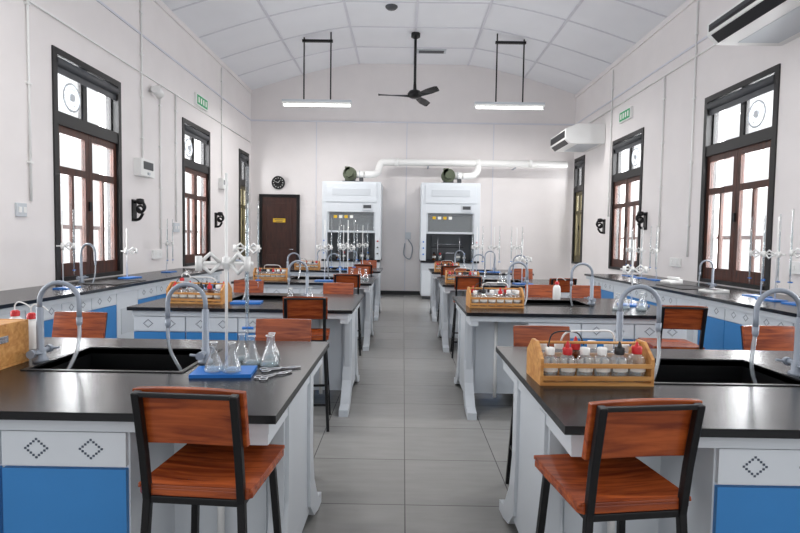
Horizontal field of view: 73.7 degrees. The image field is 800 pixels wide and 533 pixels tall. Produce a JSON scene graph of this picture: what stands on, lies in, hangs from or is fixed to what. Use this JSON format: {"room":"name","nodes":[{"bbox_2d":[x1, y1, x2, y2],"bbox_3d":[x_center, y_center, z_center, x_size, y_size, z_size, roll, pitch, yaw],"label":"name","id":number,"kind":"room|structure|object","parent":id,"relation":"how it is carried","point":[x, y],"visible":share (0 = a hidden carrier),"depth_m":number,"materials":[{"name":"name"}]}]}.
{"room":"science classroom","nodes":[
{"label":"science classroom","id":0,"kind":"room"},
{"bbox_2d":[0,0,250,291],"bbox_3d":[-4.095,-1.537,5.706,0.300,5.270,16.500,1,3,0],"label":"wall","id":1,"kind":"structure","parent":0,"point":[27,244],"depth_m":7.63,"materials":[{"name":"paint"}]},
{"bbox_2d":[15,203,26,216],"bbox_3d":[-3.941,-0.591,5.552,0.038,0.140,0.140,1,3,0],"label":"light switch","id":2,"kind":"object","parent":1,"relation":"attached to","point":[20,208],"visible":1,"depth_m":5.53,"materials":[{"name":"grey"}]},
{"bbox_2d":[51,45,122,280],"bbox_3d":[-4.062,-1.196,6.799,0.305,2.680,1.450,1,3,0],"label":"window","id":3,"kind":"structure","parent":1,"relation":"in","point":[63,63],"depth_m":6.77,"materials":[{"name":"black wood"}]},
{"bbox_2d":[23,0,250,248],"bbox_3d":[-3.912,-2.129,6.876,0.036,3.860,13.900,1,3,0],"label":"conduit","id":4,"kind":"object","parent":1,"relation":"attached to","point":[27,2],"visible":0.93,"depth_m":8.03,"materials":[{"name":"white plastic"}]},
{"bbox_2d":[131,198,145,220],"bbox_3d":[-3.848,-0.837,7.892,0.192,0.342,0.120,1,3,0],"label":"wall bracket","id":5,"kind":"object","parent":1,"relation":"attached to","point":[135,209],"visible":1,"depth_m":7.88,"materials":[{"name":"black metal"}]},
{"bbox_2d":[133,157,154,177],"bbox_3d":[-3.863,-1.489,8.080,0.140,0.260,0.420,1,3,0],"label":"thermostat box","id":6,"kind":"object","parent":1,"relation":"attached to","point":[145,168],"visible":1,"depth_m":7.94,"materials":[{"name":"white plastic"}]},
{"bbox_2d":[150,85,163,98],"bbox_3d":[-3.817,-2.735,8.348,0.190,0.193,0.198,1,3,0],"label":"security camera","id":7,"kind":"object","parent":1,"relation":"attached to","point":[156,90],"visible":1,"depth_m":8.29,"materials":[{"name":"white plastic"}]},
{"bbox_2d":[182,117,210,266],"bbox_3d":[-4.040,-1.373,10.295,0.305,2.680,1.350,1,3,0],"label":"window","id":8,"kind":"structure","parent":1,"relation":"in","point":[202,169],"depth_m":10.32,"materials":[{"name":"black"}]},
{"bbox_2d":[194,92,207,111],"bbox_3d":[-3.866,-3.197,10.377,0.056,0.220,0.600,1,3,0],"label":"exit sign","id":9,"kind":"object","parent":1,"relation":"attached to","point":[201,102],"visible":1,"depth_m":10.31,"materials":[{"name":"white plastic"}]},
{"bbox_2d":[215,212,223,227],"bbox_3d":[-3.826,-0.991,11.339,0.192,0.342,0.120,1,3,0],"label":"wall bracket","id":10,"kind":"object","parent":1,"relation":"attached to","point":[220,214],"visible":1,"depth_m":11.32,"materials":[{"name":"black metal"}]},
{"bbox_2d":[239,149,248,259],"bbox_3d":[-4.020,-1.526,13.316,0.305,2.680,0.800,1,3,0],"label":"window","id":11,"kind":"structure","parent":1,"relation":"in","point":[243,156],"depth_m":13.36,"materials":[{"name":"black"}]},
{"bbox_2d":[96,0,707,290],"bbox_3d":[0.249,-1.136,5.698,8.400,4.400,16.500,1,3,0],"label":"trim","id":12,"kind":"structure","parent":1,"relation":"attached to","point":[98,1],"depth_m":13.79,"materials":[{"name":"white"}]},
{"bbox_2d":[153,0,695,98],"bbox_3d":[0.293,-4.032,5.552,8.400,0.100,16.500,1,3,0],"label":"trim","id":13,"kind":"structure","parent":1,"relation":"attached to","point":[687,3],"depth_m":10.04,"materials":[{"name":"paint"}]},
{"bbox_2d":[302,294,517,532],"bbox_3d":[0.215,1.203,5.967,9.000,0.100,16.800,1,3,0],"label":"floor","id":14,"kind":"structure","parent":0,"point":[406,456],"depth_m":3.79,"materials":[{"name":"tile"}]},
{"bbox_2d":[52,311,107,337],"bbox_3d":[-2.024,0.776,3.204,0.373,0.968,0.429,1,3,2],"label":"stool","id":15,"kind":"object","parent":14,"relation":"on","point":[94,324],"visible":0.18,"depth_m":3.33,"materials":[{"name":"brown wood"}]},
{"bbox_2d":[0,268,223,338],"bbox_3d":[-3.580,0.699,5.115,0.795,0.880,8.900,1,3,0],"label":"bench","id":16,"kind":"object","parent":14,"relation":"on","point":[114,300],"visible":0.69,"depth_m":5.97,"materials":[{"name":"grey"}]},
{"bbox_2d":[52,211,80,289],"bbox_3d":[-3.516,-0.187,5.620,0.150,0.840,0.240,1,3,0],"label":"stand","id":17,"kind":"object","parent":16,"relation":"on","point":[62,245],"visible":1,"depth_m":5.62,"materials":[{"name":"silver"}]},
{"bbox_2d":[76,243,96,282],"bbox_3d":[-3.711,0.061,6.335,0.215,0.684,0.150,1,3,0],"label":"faucet","id":18,"kind":"object","parent":16,"relation":"on","point":[81,278],"visible":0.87,"depth_m":6.32,"materials":[{"name":"grey"}]},
{"bbox_2d":[76,279,145,284],"bbox_3d":[-3.467,0.189,6.440,0.480,0.008,0.680,1,3,0],"label":"sink","id":19,"kind":"object","parent":16,"relation":"on","point":[109,281],"visible":1,"depth_m":6.39,"materials":[{"name":"black"}]},
{"bbox_2d":[118,229,141,278],"bbox_3d":[-3.608,-0.175,7.123,0.165,0.660,0.264,1,3,10],"label":"stand","id":20,"kind":"object","parent":16,"relation":"on","point":[126,250],"visible":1,"depth_m":7.13,"materials":[{"name":"silver"}]},
{"bbox_2d":[161,220,176,272],"bbox_3d":[-3.648,-0.331,8.417,0.150,0.840,0.240,1,3,0],"label":"stand","id":21,"kind":"object","parent":16,"relation":"on","point":[166,243],"visible":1,"depth_m":8.41,"materials":[{"name":"silver"}]},
{"bbox_2d":[0,337,328,532],"bbox_3d":[-1.300,0.871,2.355,1.800,0.884,1.240,1,3,0],"label":"lab bench","id":22,"kind":"object","parent":14,"relation":"on","point":[69,459],"visible":0.8,"depth_m":1.96,"materials":[{"name":"black"}]},
{"bbox_2d":[0,319,28,369],"bbox_3d":[-1.800,0.336,2.231,0.286,0.190,0.320,1,3,0],"label":"case","id":23,"kind":"object","parent":22,"relation":"on","point":[14,333],"visible":0.9,"depth_m":2.30,"materials":[{"name":"brown wood"}]},
{"bbox_2d":[9,301,30,318],"bbox_3d":[-1.945,0.290,2.731,0.125,0.226,0.076,1,3,0],"label":"wash bottle","id":24,"kind":"object","parent":22,"relation":"on","point":[14,314],"visible":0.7,"depth_m":2.72,"materials":[{"name":"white plastic"}]},
{"bbox_2d":[26,304,48,349],"bbox_3d":[-1.805,0.297,2.650,0.125,0.226,0.076,1,3,0],"label":"wash bottle","id":25,"kind":"object","parent":22,"relation":"on","point":[31,317],"visible":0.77,"depth_m":2.63,"materials":[{"name":"white plastic"}]},
{"bbox_2d":[26,280,82,368],"bbox_3d":[-1.536,0.324,2.394,0.215,0.526,0.150,1,3,-4],"label":"faucet","id":26,"kind":"object","parent":22,"relation":"on","point":[38,355],"visible":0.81,"depth_m":2.38,"materials":[{"name":"grey"}]},
{"bbox_2d":[165,282,214,369],"bbox_3d":[-0.952,0.332,2.406,0.215,0.526,0.150,1,3,0],"label":"faucet","id":27,"kind":"object","parent":22,"relation":"on","point":[202,356],"visible":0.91,"depth_m":2.39,"materials":[{"name":"grey"}]},
{"bbox_2d":[189,167,256,377],"bbox_3d":[-0.728,0.019,2.208,0.245,0.857,0.153,1,3,-6],"label":"stand","id":28,"kind":"object","parent":22,"relation":"on","point":[247,371],"visible":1,"depth_m":2.22,"materials":[{"name":"silver"}]},
{"bbox_2d":[253,370,291,379],"bbox_3d":[-0.516,0.445,2.197,0.074,0.011,0.175,3,4,40],"label":"tongs","id":29,"kind":"object","parent":22,"relation":"on","point":[259,377],"visible":1,"depth_m":2.18,"materials":[{"name":"silver metal"}]},
{"bbox_2d":[260,366,300,371],"bbox_3d":[-0.515,0.440,2.308,0.175,0.011,0.074,0,3,-25],"label":"tongs","id":30,"kind":"object","parent":22,"relation":"on","point":[287,367],"visible":1,"depth_m":2.30,"materials":[{"name":"silver metal"}]},
{"bbox_2d":[130,386,284,532],"bbox_3d":[-0.595,0.847,1.720,0.373,1.019,0.429,1,3,4],"label":"stool","id":31,"kind":"object","parent":14,"relation":"on","point":[217,465],"visible":1,"depth_m":1.55,"materials":[{"name":"brown wood"}]},
{"bbox_2d":[127,292,363,416],"bbox_3d":[-1.284,0.742,4.892,1.800,0.884,1.240,1,3,0],"label":"lab bench","id":32,"kind":"object","parent":14,"relation":"on","point":[149,317],"visible":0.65,"depth_m":4.34,"materials":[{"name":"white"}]},
{"bbox_2d":[166,277,231,303],"bbox_3d":[-1.737,0.198,4.627,0.488,0.225,0.231,1,3,4],"label":"rack","id":33,"kind":"object","parent":32,"relation":"on","point":[181,295],"visible":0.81,"depth_m":4.55,"materials":[{"name":"brown wood"}]},
{"bbox_2d":[230,204,262,303],"bbox_3d":[-1.323,-0.124,4.608,0.252,0.882,0.158,1,3,-5],"label":"stand","id":34,"kind":"object","parent":32,"relation":"on","point":[248,247],"visible":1,"depth_m":4.62,"materials":[{"name":"blue"}]},
{"bbox_2d":[287,260,309,296],"bbox_3d":[-0.936,0.204,4.943,0.215,0.526,0.150,1,3,0],"label":"faucet","id":35,"kind":"object","parent":32,"relation":"on","point":[306,293],"visible":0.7,"depth_m":4.93,"materials":[{"name":"grey"}]},
{"bbox_2d":[233,280,263,292],"bbox_3d":[-1.679,0.646,5.769,0.373,0.978,0.429,1,3,-2],"label":"stool","id":36,"kind":"object","parent":14,"relation":"on","point":[240,286],"visible":0.15,"depth_m":5.90,"materials":[{"name":"brown wood"}]},
{"bbox_2d":[255,319,311,340],"bbox_3d":[-0.696,0.804,3.037,0.373,0.968,0.429,1,3,-2],"label":"stool","id":37,"kind":"object","parent":14,"relation":"on","point":[284,329],"visible":0.23,"depth_m":3.17,"materials":[{"name":"brown wood"}]},
{"bbox_2d":[231,276,375,350],"bbox_3d":[-1.268,0.612,7.469,1.800,0.884,1.240,1,3,0],"label":"lab bench","id":38,"kind":"object","parent":14,"relation":"on","point":[298,283],"visible":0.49,"depth_m":7.09,"materials":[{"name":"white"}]},
{"bbox_2d":[253,265,287,279],"bbox_3d":[-1.741,0.076,7.224,0.444,0.204,0.210,1,3,-2],"label":"rack","id":39,"kind":"object","parent":38,"relation":"on","point":[256,276],"visible":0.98,"depth_m":7.16,"materials":[{"name":"brown wood"}]},
{"bbox_2d":[314,231,333,281],"bbox_3d":[-1.007,-0.225,7.104,0.240,0.840,0.150,1,3,-1],"label":"stand","id":40,"kind":"object","parent":38,"relation":"on","point":[317,246],"visible":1,"depth_m":7.11,"materials":[{"name":"blue"}]},
{"bbox_2d":[338,218,355,273],"bbox_3d":[-0.707,-0.223,7.152,0.240,0.840,0.150,1,3,6],"label":"stand","id":41,"kind":"object","parent":38,"relation":"on","point":[340,246],"visible":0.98,"depth_m":7.16,"materials":[{"name":"silver"}]},
{"bbox_2d":[283,296,330,431],"bbox_3d":[-0.726,0.722,4.148,0.373,1.019,0.429,1,3,-6],"label":"stool","id":42,"kind":"object","parent":14,"relation":"on","point":[294,307],"visible":0.57,"depth_m":3.97,"materials":[{"name":"brown wood"}]},
{"bbox_2d":[281,266,382,320],"bbox_3d":[-1.251,0.481,10.065,1.800,0.884,1.240,1,3,0],"label":"lab bench","id":43,"kind":"object","parent":14,"relation":"on","point":[376,271],"visible":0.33,"depth_m":9.65,"materials":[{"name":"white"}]},
{"bbox_2d":[294,258,319,269],"bbox_3d":[-1.695,-0.052,9.771,0.444,0.204,0.210,1,3,0],"label":"rack","id":44,"kind":"object","parent":43,"relation":"on","point":[311,266],"visible":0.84,"depth_m":9.71,"materials":[{"name":"brown wood"}]},
{"bbox_2d":[323,283,353,293],"bbox_3d":[-0.678,0.671,5.564,0.373,0.978,0.429,1,3,4],"label":"stool","id":45,"kind":"object","parent":14,"relation":"on","point":[328,288],"visible":0.19,"depth_m":5.69,"materials":[{"name":"brown wood"}]},
{"bbox_2d":[333,274,361,355],"bbox_3d":[-0.670,0.590,6.775,0.373,1.019,0.429,1,3,-3],"label":"stool","id":46,"kind":"object","parent":14,"relation":"on","point":[338,278],"visible":0.38,"depth_m":6.59,"materials":[{"name":"brown wood"}]},
{"bbox_2d":[321,181,382,267],"bbox_3d":[-1.185,-0.663,13.427,1.420,2.830,1.070,1,3,0],"label":"fume hood","id":47,"kind":"object","parent":14,"relation":"on","point":[342,201],"visible":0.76,"depth_m":12.95,"materials":[{"name":"grey metal"}]},
{"bbox_2d":[343,166,363,181],"bbox_3d":[-1.151,-2.269,13.225,0.520,0.400,0.410,1,3,0],"label":"duct blower","id":48,"kind":"object","parent":47,"relation":"on","point":[349,173],"visible":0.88,"depth_m":13.16,"materials":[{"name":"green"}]},
{"bbox_2d":[348,267,368,276],"bbox_3d":[-0.662,0.520,8.159,0.373,1.019,0.429,1,3,0],"label":"stool","id":49,"kind":"object","parent":14,"relation":"on","point":[362,271],"visible":0.09,"depth_m":8.29,"materials":[{"name":"brown wood"}]},
{"bbox_2d":[353,264,372,276],"bbox_3d":[-0.653,0.458,9.371,0.373,1.019,0.429,1,3,-4],"label":"stool","id":50,"kind":"object","parent":14,"relation":"on","point":[370,266],"visible":0.17,"depth_m":9.17,"materials":[{"name":"brown wood"}]},
{"bbox_2d":[437,266,459,324],"bbox_3d":[0.855,0.484,9.313,0.373,1.019,0.429,1,3,0],"label":"stool","id":51,"kind":"object","parent":14,"relation":"on","point":[442,267],"visible":0.3,"depth_m":9.12,"materials":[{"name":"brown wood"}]},
{"bbox_2d":[419,183,480,298],"bbox_3d":[1.215,-0.626,13.413,1.420,2.830,1.070,1,3,0],"label":"fume hood","id":52,"kind":"object","parent":14,"relation":"on","point":[449,212],"visible":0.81,"depth_m":12.95,"materials":[{"name":"grey metal"}]},
{"bbox_2d":[441,168,462,182],"bbox_3d":[1.288,-2.235,13.261,0.520,0.400,0.410,1,3,0],"label":"duct blower","id":53,"kind":"object","parent":52,"relation":"on","point":[448,175],"visible":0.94,"depth_m":13.20,"materials":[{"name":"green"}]},
{"bbox_2d":[364,158,567,178],"bbox_3d":[1.654,-2.444,13.502,5.118,0.535,0.703,1,3,0],"label":"duct","id":54,"kind":"object","parent":53,"relation":"attached to","point":[477,163],"visible":0.99,"depth_m":13.40,"materials":[{"name":"white plastic"}]},
{"bbox_2d":[445,268,465,275],"bbox_3d":[0.857,0.543,8.151,0.373,1.019,0.429,1,3,0],"label":"stool","id":55,"kind":"object","parent":14,"relation":"on","point":[446,269],"visible":0.21,"depth_m":8.28,"materials":[{"name":"brown wood"}]},
{"bbox_2d":[450,276,481,357],"bbox_3d":[0.837,0.615,6.716,0.373,1.019,0.429,1,3,3],"label":"stool","id":56,"kind":"object","parent":14,"relation":"on","point":[461,282],"visible":0.38,"depth_m":6.54,"materials":[{"name":"brown wood"}]},
{"bbox_2d":[428,268,533,320],"bbox_3d":[1.458,0.522,10.050,1.800,0.884,1.240,1,3,0],"label":"lab bench","id":57,"kind":"object","parent":14,"relation":"on","point":[435,288],"visible":0.27,"depth_m":9.74,"materials":[{"name":"black"}]},
{"bbox_2d":[434,260,458,271],"bbox_3d":[0.855,-0.013,9.757,0.444,0.204,0.210,1,3,0],"label":"rack","id":58,"kind":"object","parent":57,"relation":"on","point":[437,268],"visible":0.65,"depth_m":9.73,"materials":[{"name":"brown wood"}]},
{"bbox_2d":[487,227,499,272],"bbox_3d":[1.709,-0.315,9.686,0.240,0.840,0.150,1,3,9],"label":"stand","id":59,"kind":"object","parent":57,"relation":"on","point":[489,247],"visible":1,"depth_m":9.70,"materials":[{"name":"blue"}]},
{"bbox_2d":[437,278,569,351],"bbox_3d":[1.442,0.653,7.454,1.800,0.884,1.240,1,3,0],"label":"lab bench","id":60,"kind":"object","parent":14,"relation":"on","point":[447,290],"visible":0.24,"depth_m":7.18,"materials":[{"name":"black"}]},
{"bbox_2d":[445,268,479,282],"bbox_3d":[0.839,0.116,7.210,0.444,0.204,0.210,1,3,0],"label":"rack","id":61,"kind":"object","parent":60,"relation":"on","point":[448,278],"visible":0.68,"depth_m":7.17,"materials":[{"name":"brown wood"}]},
{"bbox_2d":[512,239,532,284],"bbox_3d":[1.641,-0.064,7.096,0.240,0.600,0.150,1,3,-6],"label":"stand","id":62,"kind":"object","parent":60,"relation":"on","point":[522,258],"visible":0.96,"depth_m":7.11,"materials":[{"name":"blue"}]},
{"bbox_2d":[512,268,532,278],"bbox_3d":[1.938,0.549,8.345,0.373,1.019,0.429,1,3,0],"label":"stool","id":63,"kind":"object","parent":14,"relation":"on","point":[518,272],"visible":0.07,"depth_m":8.47,"materials":[{"name":"brown wood"}]},
{"bbox_2d":[505,325,569,483],"bbox_3d":[0.824,0.834,2.989,0.373,0.958,0.429,1,3,0],"label":"stool","id":64,"kind":"object","parent":14,"relation":"on","point":[522,334],"visible":0.16,"depth_m":3.12,"materials":[{"name":"brown wood"}]},
{"bbox_2d":[525,284,553,297],"bbox_3d":[1.541,0.696,5.731,0.373,0.978,0.429,1,3,-2],"label":"stool","id":65,"kind":"object","parent":14,"relation":"on","point":[533,290],"visible":0.14,"depth_m":5.86,"materials":[{"name":"brown wood"}]},
{"bbox_2d":[549,278,576,292],"bbox_3d":[1.928,0.639,6.560,0.373,1.019,0.429,1,3,-4],"label":"stool","id":66,"kind":"object","parent":14,"relation":"on","point":[564,285],"visible":0.12,"depth_m":6.37,"materials":[{"name":"brown wood"}]},
{"bbox_2d":[452,296,686,419],"bbox_3d":[1.425,0.785,4.857,1.800,0.884,1.240,1,3,0],"label":"lab bench","id":67,"kind":"object","parent":14,"relation":"on","point":[479,369],"visible":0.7,"depth_m":4.55,"materials":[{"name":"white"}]},
{"bbox_2d":[466,282,523,307],"bbox_3d":[0.822,0.241,4.633,0.466,0.214,0.220,1,3,-2],"label":"rack","id":68,"kind":"object","parent":67,"relation":"on","point":[504,300],"visible":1,"depth_m":4.56,"materials":[{"name":"brown wood"}]},
{"bbox_2d":[507,261,528,302],"bbox_3d":[1.095,0.226,5.003,0.215,0.552,0.150,1,3,6],"label":"faucet","id":69,"kind":"object","parent":67,"relation":"on","point":[516,262],"visible":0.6,"depth_m":4.99,"materials":[{"name":"grey"}]},
{"bbox_2d":[553,277,565,299],"bbox_3d":[1.571,0.215,5.258,0.125,0.226,0.076,1,3,0],"label":"wash bottle","id":70,"kind":"object","parent":67,"relation":"on","point":[556,289],"visible":1,"depth_m":5.23,"materials":[{"name":"white plastic"}]},
{"bbox_2d":[570,263,595,304],"bbox_3d":[1.681,0.240,4.911,0.236,0.552,0.150,1,3,2],"label":"faucet","id":71,"kind":"object","parent":67,"relation":"on","point":[590,298],"visible":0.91,"depth_m":4.89,"materials":[{"name":"grey"}]},
{"bbox_2d":[617,240,649,306],"bbox_3d":[2.127,0.057,4.846,0.240,0.600,0.150,1,3,5],"label":"stand","id":72,"kind":"object","parent":67,"relation":"on","point":[632,267],"visible":0.99,"depth_m":4.85,"materials":[{"name":"blue"}]},
{"bbox_2d":[570,285,600,297],"bbox_3d":[2.023,0.704,5.728,0.373,0.978,0.429,1,3,4],"label":"stool","id":73,"kind":"object","parent":14,"relation":"on","point":[578,291],"visible":0.15,"depth_m":5.86,"materials":[{"name":"brown wood"}]},
{"bbox_2d":[534,398,705,532],"bbox_3d":[0.649,0.868,1.674,0.373,1.019,0.429,0,3,-8],"label":"stool","id":74,"kind":"object","parent":14,"relation":"on","point":[608,482],"visible":0.99,"depth_m":1.51,"materials":[{"name":"brown wood"}]},
{"bbox_2d":[496,346,799,532],"bbox_3d":[1.409,0.914,2.290,1.800,0.884,1.240,1,3,0],"label":"lab bench","id":75,"kind":"object","parent":14,"relation":"on","point":[746,477],"visible":0.68,"depth_m":1.97,"materials":[{"name":"black"}]},
{"bbox_2d":[526,330,654,386],"bbox_3d":[0.782,0.365,2.216,0.457,0.210,0.216,1,3,-2],"label":"rack","id":76,"kind":"object","parent":75,"relation":"on","point":[638,369],"visible":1,"depth_m":2.15,"materials":[{"name":"brown wood"}]},
{"bbox_2d":[610,284,661,377],"bbox_3d":[1.078,0.356,2.436,0.215,0.552,0.150,1,3,6],"label":"faucet","id":77,"kind":"object","parent":75,"relation":"on","point":[619,315],"visible":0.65,"depth_m":2.42,"materials":[{"name":"grey"}]},
{"bbox_2d":[749,288,799,383],"bbox_3d":[1.665,0.369,2.344,0.236,0.552,0.150,1,3,2],"label":"faucet","id":78,"kind":"object","parent":75,"relation":"on","point":[795,362],"visible":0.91,"depth_m":2.33,"materials":[{"name":"grey"}]},
{"bbox_2d":[638,305,707,349],"bbox_3d":[1.989,0.773,3.933,0.373,1.019,0.429,1,3,5],"label":"stool","id":79,"kind":"object","parent":14,"relation":"on","point":[685,317],"visible":0.49,"depth_m":3.75,"materials":[{"name":"brown wood"}]},
{"bbox_2d":[584,274,799,349],"bbox_3d":[3.865,0.807,5.173,1.095,0.880,9.100,1,3,0],"label":"bench","id":80,"kind":"object","parent":14,"relation":"on","point":[727,312],"visible":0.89,"depth_m":5.83,"materials":[{"name":"grey"}]},
{"bbox_2d":[645,227,660,280],"bbox_3d":[3.950,-0.210,8.275,0.150,0.840,0.240,1,3,0],"label":"stand","id":81,"kind":"object","parent":80,"relation":"on","point":[656,251],"visible":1,"depth_m":8.27,"materials":[{"name":"white"}]},
{"bbox_2d":[660,276,682,283],"bbox_3d":[3.941,0.193,7.745,0.200,0.090,0.260,1,3,-5],"label":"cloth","id":82,"kind":"object","parent":80,"relation":"on","point":[676,280],"visible":1,"depth_m":7.66,"materials":[{"name":"white fabric"}]},
{"bbox_2d":[656,284,707,289],"bbox_3d":[3.756,0.269,6.999,0.480,0.008,0.680,1,3,0],"label":"sink","id":83,"kind":"object","parent":80,"relation":"on","point":[688,287],"visible":0.73,"depth_m":7.06,"materials":[{"name":"black"}]},
{"bbox_2d":[698,260,716,287],"bbox_3d":[4.021,0.174,6.992,0.215,0.526,0.150,1,3,0],"label":"faucet","id":84,"kind":"object","parent":80,"relation":"on","point":[712,284],"visible":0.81,"depth_m":6.98,"materials":[{"name":"grey"}]},
{"bbox_2d":[698,288,729,292],"bbox_3d":[3.752,0.286,6.379,0.200,0.035,0.280,1,3,-5],"label":"digital balance","id":85,"kind":"object","parent":80,"relation":"on","point":[711,290],"visible":1,"depth_m":6.31,"materials":[{"name":"white plastic"}]},
{"bbox_2d":[742,217,772,297],"bbox_3d":[3.935,-0.108,5.847,0.158,0.882,0.252,1,3,-5],"label":"stand","id":86,"kind":"object","parent":80,"relation":"on","point":[751,253],"visible":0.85,"depth_m":5.86,"materials":[{"name":"blue"}]},
{"bbox_2d":[755,217,787,301],"bbox_3d":[3.833,-0.091,5.478,0.158,0.882,0.252,1,3,-5],"label":"stand","id":87,"kind":"object","parent":80,"relation":"on","point":[777,254],"visible":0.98,"depth_m":5.47,"materials":[{"name":"blue"}]},
{"bbox_2d":[781,209,799,304],"bbox_3d":[3.850,-0.092,5.098,0.165,0.924,0.264,0,3,-10],"label":"stand","id":88,"kind":"object","parent":80,"relation":"on","point":[791,252],"visible":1,"depth_m":5.18,"materials":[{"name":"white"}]},
{"bbox_2d":[740,325,794,350],"bbox_3d":[2.264,0.849,3.121,0.373,0.958,0.429,1,3,-4],"label":"stool","id":89,"kind":"object","parent":14,"relation":"on","point":[770,337],"visible":0.18,"depth_m":3.25,"materials":[{"name":"brown wood"}]},
{"bbox_2d":[251,63,575,290],"bbox_3d":[0.313,-2.254,14.052,9.000,5.990,0.300,1,3,0],"label":"wall","id":90,"kind":"structure","parent":0,"point":[536,204],"depth_m":13.87,"materials":[{"name":"paint"}]},
{"bbox_2d":[271,176,284,188],"bbox_3d":[-3.169,-2.183,13.896,0.350,0.350,0.063,1,3,0],"label":"wall clock","id":91,"kind":"object","parent":90,"relation":"attached to","point":[278,182],"visible":1,"depth_m":13.88,"materials":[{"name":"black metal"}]},
{"bbox_2d":[259,194,299,272],"bbox_3d":[-3.163,-0.594,13.962,1.060,2.580,0.092,1,3,0],"label":"door","id":92,"kind":"structure","parent":90,"relation":"in","point":[277,240],"depth_m":13.95,"materials":[{"name":"brown wood"}]},
{"bbox_2d":[380,290,420,294],"bbox_3d":[0.268,0.695,14.042,8.400,0.100,0.020,1,3,0],"label":"baseboard","id":93,"kind":"structure","parent":90,"relation":"attached to","point":[381,292],"depth_m":14.03,"materials":[{"name":"black"}]},
{"bbox_2d":[161,0,685,93],"bbox_3d":[0.301,-4.517,5.677,9.000,0.984,16.800,1,3,0],"label":"ceiling","id":94,"kind":"structure","parent":0,"point":[614,17],"depth_m":11.02,"materials":[{"name":"paint"}]},
{"bbox_2d":[282,32,351,106],"bbox_3d":[-1.790,-4.272,11.561,1.500,1.589,0.180,1,3,0],"label":"lamp","id":95,"kind":"object","parent":94,"relation":"hanging from","point":[285,102],"visible":1,"depth_m":11.54,"materials":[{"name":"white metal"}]},
{"bbox_2d":[378,32,438,105],"bbox_3d":[0.185,-4.402,11.731,1.302,1.410,1.408,1,3,0],"label":"ceiling fan","id":96,"kind":"object","parent":94,"relation":"hanging from","point":[416,94],"depth_m":11.64,"materials":[{"name":"metal"}]},
{"bbox_2d":[172,0,667,80],"bbox_3d":[0.299,-4.438,5.531,8.400,0.737,16.500,1,3,0],"label":"trim","id":97,"kind":"structure","parent":94,"relation":"attached to","point":[417,2],"depth_m":11.20,"materials":[{"name":"white"}]},
{"bbox_2d":[417,49,445,53],"bbox_3d":[0.750,-5.144,12.752,0.700,0.034,0.240,1,3,0],"label":"ceiling vent","id":98,"kind":"object","parent":94,"relation":"attached to","point":[420,51],"depth_m":12.71,"materials":[{"name":"metal"}]},
{"bbox_2d":[474,33,544,109],"bbox_3d":[2.379,-4.215,11.537,1.500,1.601,0.180,1,3,0],"label":"lamp","id":99,"kind":"object","parent":94,"relation":"hanging from","point":[477,105],"visible":1,"depth_m":11.51,"materials":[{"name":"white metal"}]},
{"bbox_2d":[571,0,799,296],"bbox_3d":[4.604,-1.404,5.657,0.300,5.270,16.500,1,3,0],"label":"wall","id":100,"kind":"structure","parent":0,"point":[720,67],"depth_m":8.58,"materials":[{"name":"paint"}]},
{"bbox_2d":[550,123,605,151],"bbox_3d":[4.060,-2.967,12.290,0.890,0.476,1.200,1,3,0],"label":"air conditioner","id":101,"kind":"object","parent":100,"relation":"attached to","point":[579,137],"visible":1,"depth_m":11.70,"materials":[{"name":"white plastic"}]},
{"bbox_2d":[571,155,584,263],"bbox_3d":[4.615,-1.403,13.442,0.305,2.680,0.750,1,3,0],"label":"window","id":102,"kind":"structure","parent":100,"relation":"in","point":[579,163],"depth_m":13.54,"materials":[{"name":"black"}]},
{"bbox_2d":[596,218,605,233],"bbox_3d":[4.383,-0.886,11.693,0.192,0.342,0.120,1,3,0],"label":"wall bracket","id":103,"kind":"object","parent":100,"relation":"attached to","point":[602,225],"visible":1,"depth_m":11.68,"materials":[{"name":"black metal"}]},
{"bbox_2d":[608,127,643,271],"bbox_3d":[4.597,-1.259,10.596,0.305,2.680,1.450,1,3,0],"label":"window","id":104,"kind":"structure","parent":100,"relation":"in","point":[626,178],"depth_m":10.66,"materials":[{"name":"black wood"}]},
{"bbox_2d":[619,106,632,123],"bbox_3d":[4.478,-3.002,10.584,0.056,0.220,0.550,1,3,0],"label":"exit sign","id":105,"kind":"object","parent":100,"relation":"attached to","point":[626,114],"visible":1,"depth_m":10.52,"materials":[{"name":"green plastic"}]},
{"bbox_2d":[635,211,647,229],"bbox_3d":[4.372,-0.835,9.693,0.192,0.342,0.120,1,3,0],"label":"wall bracket","id":106,"kind":"object","parent":100,"relation":"attached to","point":[640,214],"visible":0.98,"depth_m":9.67,"materials":[{"name":"black metal"}]},
{"bbox_2d":[589,1,714,256],"bbox_3d":[4.451,-2.006,6.829,0.036,3.850,13.900,1,3,0],"label":"conduit","id":107,"kind":"object","parent":100,"relation":"attached to","point":[697,32],"visible":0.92,"depth_m":9.02,"materials":[{"name":"white plastic"}]},
{"bbox_2d":[669,258,681,266],"bbox_3d":[4.425,-0.065,8.525,0.048,0.137,0.367,1,3,0],"label":"power socket","id":108,"kind":"object","parent":100,"relation":"attached to","point":[675,262],"visible":1,"depth_m":8.52,"materials":[{"name":"white plastic"}]},
{"bbox_2d":[697,63,780,290],"bbox_3d":[4.574,-1.082,7.101,0.305,2.680,1.550,1,3,0],"label":"window","id":109,"kind":"structure","parent":100,"relation":"in","point":[768,80],"depth_m":7.07,"materials":[{"name":"black wood"}]},
{"bbox_2d":[707,0,799,45],"bbox_3d":[4.018,-2.743,5.393,0.890,0.406,1.700,1,3,0],"label":"air conditioner","id":110,"kind":"object","parent":100,"relation":"attached to","point":[748,22],"visible":1,"depth_m":5.74,"materials":[{"name":"white plastic"}]},
{"bbox_2d":[789,261,799,274],"bbox_3d":[4.410,0.015,5.930,0.048,0.140,0.162,1,3,0],"label":"power socket","id":111,"kind":"object","parent":100,"relation":"attached to","point":[795,266],"visible":1,"depth_m":5.93,"materials":[{"name":"white plastic"}]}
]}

